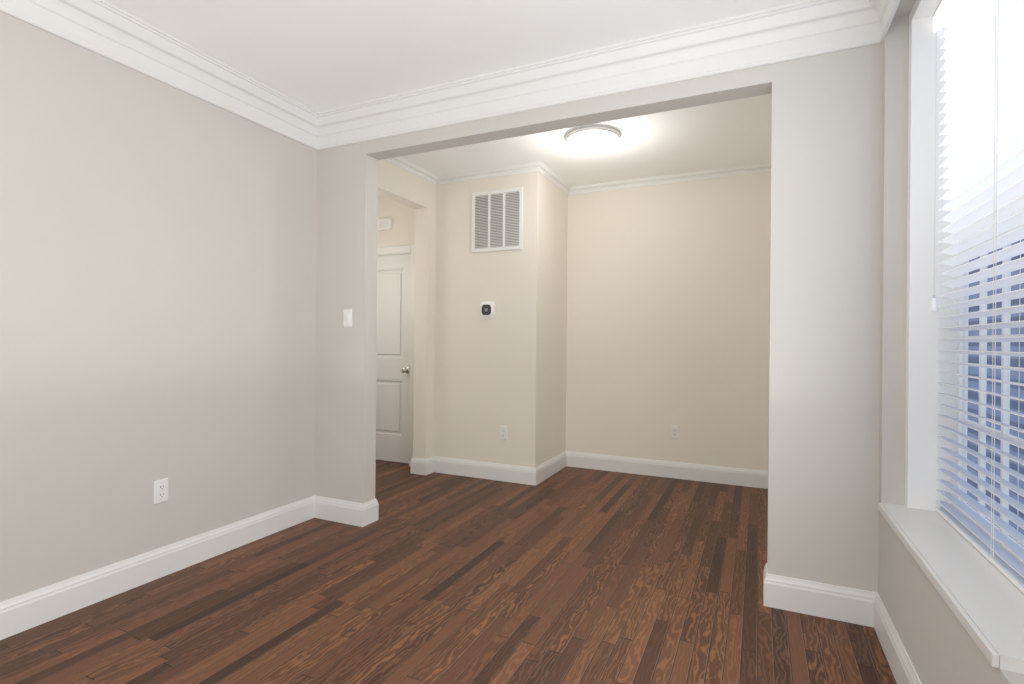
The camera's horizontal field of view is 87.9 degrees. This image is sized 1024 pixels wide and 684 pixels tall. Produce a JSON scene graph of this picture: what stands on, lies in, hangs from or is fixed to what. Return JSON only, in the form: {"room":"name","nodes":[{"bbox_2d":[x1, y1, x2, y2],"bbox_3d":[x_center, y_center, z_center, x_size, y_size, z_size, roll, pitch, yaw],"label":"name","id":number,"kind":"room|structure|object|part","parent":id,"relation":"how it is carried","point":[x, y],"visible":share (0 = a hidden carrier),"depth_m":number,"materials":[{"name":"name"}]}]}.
{"room":"empty living room","nodes":[
{"label":"empty living room","id":0,"kind":"room"},
{"bbox_2d":[0,459,896,683],"bbox_3d":[-0.984,1.241,2.507,5.337,0.100,7.147,1,0,25],"label":"floor","id":1,"kind":"structure","parent":0,"point":[577,575],"depth_m":2.40,"materials":[{"name":"brown wood"}]},
{"bbox_2d":[105,0,804,186],"bbox_3d":[-0.958,-1.569,2.507,5.337,0.120,7.147,1,0,25],"label":"ceiling","id":2,"kind":"structure","parent":0,"point":[321,55],"depth_m":2.74,"materials":[{"name":"paint"}]},
{"bbox_2d":[566,126,619,153],"bbox_3d":[0.583,-1.455,3.843,0.388,0.079,0.388,1,0,25],"label":"ceiling light","id":3,"kind":"object","parent":2,"relation":"attached to","point":[587,139],"depth_m":3.75,"materials":[{"name":"white glass"}]},
{"bbox_2d":[0,0,1023,683],"bbox_3d":[-0.723,-0.157,0.960,3.588,2.700,4.550,1,0,25],"label":"wall","id":4,"kind":"structure","parent":0,"point":[179,271],"depth_m":2.42,"materials":[{"name":"grey paint"}]},
{"bbox_2d":[154,478,168,503],"bbox_3d":[-1.769,0.752,2.680,0.008,0.115,0.070,1,0,25],"label":"outlet","id":5,"kind":"object","parent":4,"relation":"attached to","point":[161,487],"visible":1,"depth_m":2.68,"materials":[{"name":"white plastic"}]},
{"bbox_2d":[343,309,351,326],"bbox_3d":[-1.083,-0.158,3.489,0.070,0.115,0.014,1,0,25],"label":"light switch","id":6,"kind":"object","parent":4,"relation":"attached to","point":[347,313],"visible":1,"depth_m":3.49,"materials":[{"name":"white plastic"}]},
{"bbox_2d":[0,0,899,150],"bbox_3d":[-0.774,-1.402,0.989,3.202,0.210,4.300,1,0,25],"label":"crown molding","id":7,"kind":"structure","parent":4,"relation":"attached to","point":[807,28],"depth_m":2.67,"materials":[{"name":"white paint"}]},
{"bbox_2d":[0,451,921,683],"bbox_3d":[-1.128,1.117,2.354,4.952,0.145,6.497,1,0,25],"label":"baseboard","id":8,"kind":"structure","parent":4,"relation":"attached to","point":[18,614],"depth_m":2.70,"materials":[{"name":"white paint"}]},
{"bbox_2d":[878,503,1023,673],"bbox_3d":[1.403,0.685,1.623,0.272,0.030,1.199,1,0,25],"label":"window sill","id":9,"kind":"structure","parent":4,"relation":"attached to","point":[986,603],"depth_m":1.47,"materials":[{"name":"white wood"}]},
{"bbox_2d":[905,0,1023,564],"bbox_3d":[1.318,-0.340,1.309,0.181,2.015,1.847,1,0,25],"label":"window","id":10,"kind":"structure","parent":4,"relation":"in","point":[922,409],"depth_m":2.12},
{"bbox_3d":[1.318,-0.340,1.309,0.181,2.015,1.847,1,0,25],"label":"frame","id":11,"kind":"part","parent":10,"relation":"part of","materials":[{"name":"white plastic"}]},
{"bbox_2d":[931,0,1023,592],"bbox_3d":[1.326,-0.318,1.305,0.091,1.965,1.751,1,0,25],"label":"blinds","id":12,"kind":"object","parent":10,"relation":"attached to","point":[984,42],"visible":1,"depth_m":1.73,"materials":[{"name":"white plastic"}]},
{"bbox_2d":[378,159,770,470],"bbox_3d":[-0.061,-0.151,4.469,5.337,2.700,2.623,1,0,25],"label":"wall","id":13,"kind":"structure","parent":0,"point":[625,316],"depth_m":4.74,"materials":[{"name":"beige paint"}]},
{"bbox_2d":[378,218,392,230],"bbox_3d":[-1.248,-1.151,5.203,0.170,0.110,0.046,1,0,25],"label":"door chime","id":14,"kind":"object","parent":13,"relation":"attached to","point":[385,224],"visible":0.88,"depth_m":5.18,"materials":[{"name":"white plastic"}]},
{"bbox_2d":[376,254,410,462],"bbox_3d":[-1.308,0.159,5.280,0.755,2.034,0.109,1,0,25],"label":"door","id":15,"kind":"structure","parent":13,"relation":"in","point":[393,271],"depth_m":5.24,"materials":[{"name":"white paint"}]},
{"bbox_2d":[377,245,414,466],"bbox_3d":[-1.295,0.128,5.304,0.900,2.120,0.143,1,0,25],"label":"door frame","id":16,"kind":"structure","parent":13,"relation":"in","point":[406,249],"depth_m":5.07,"materials":[{"name":"white wood"}]},
{"bbox_2d":[480,301,494,318],"bbox_3d":[-0.220,-0.281,4.646,0.150,0.150,0.027,1,0,25],"label":"thermostat","id":17,"kind":"object","parent":13,"relation":"attached to","point":[487,308],"visible":1,"depth_m":4.64,"materials":[{"name":"white plastic"}]},
{"bbox_2d":[471,187,522,252],"bbox_3d":[-0.134,-1.056,4.617,0.494,0.530,0.015,1,0,25],"label":"air vent","id":18,"kind":"object","parent":13,"relation":"in","point":[497,215],"visible":1,"depth_m":4.61,"materials":[{"name":"white metal"}]},
{"bbox_2d":[500,426,506,439],"bbox_3d":[-0.073,0.783,4.584,0.070,0.115,0.008,1,0,25],"label":"outlet","id":19,"kind":"object","parent":13,"relation":"attached to","point":[503,429],"visible":1,"depth_m":4.58,"materials":[{"name":"white plastic"}]},
{"bbox_2d":[384,157,770,194],"bbox_3d":[0.633,-1.463,3.987,3.174,0.062,2.072,1,0,25],"label":"crown molding","id":20,"kind":"structure","parent":13,"relation":"attached to","point":[400,162],"depth_m":4.67,"materials":[{"name":"white paint"}]},
{"bbox_2d":[671,425,678,438],"bbox_3d":[1.453,0.803,4.734,0.070,0.115,0.008,1,0,25],"label":"outlet","id":21,"kind":"object","parent":13,"relation":"attached to","point":[674,429],"visible":1,"depth_m":4.73,"materials":[{"name":"white plastic"}]},
{"label":"outside","id":22,"kind":"structure","parent":0,"visible":0},
{"bbox_2d":[967,209,1023,546],"bbox_3d":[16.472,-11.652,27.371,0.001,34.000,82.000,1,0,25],"label":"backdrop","id":23,"kind":"structure","parent":22,"point":[973,395],"depth_m":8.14,"materials":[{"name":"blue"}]}
]}

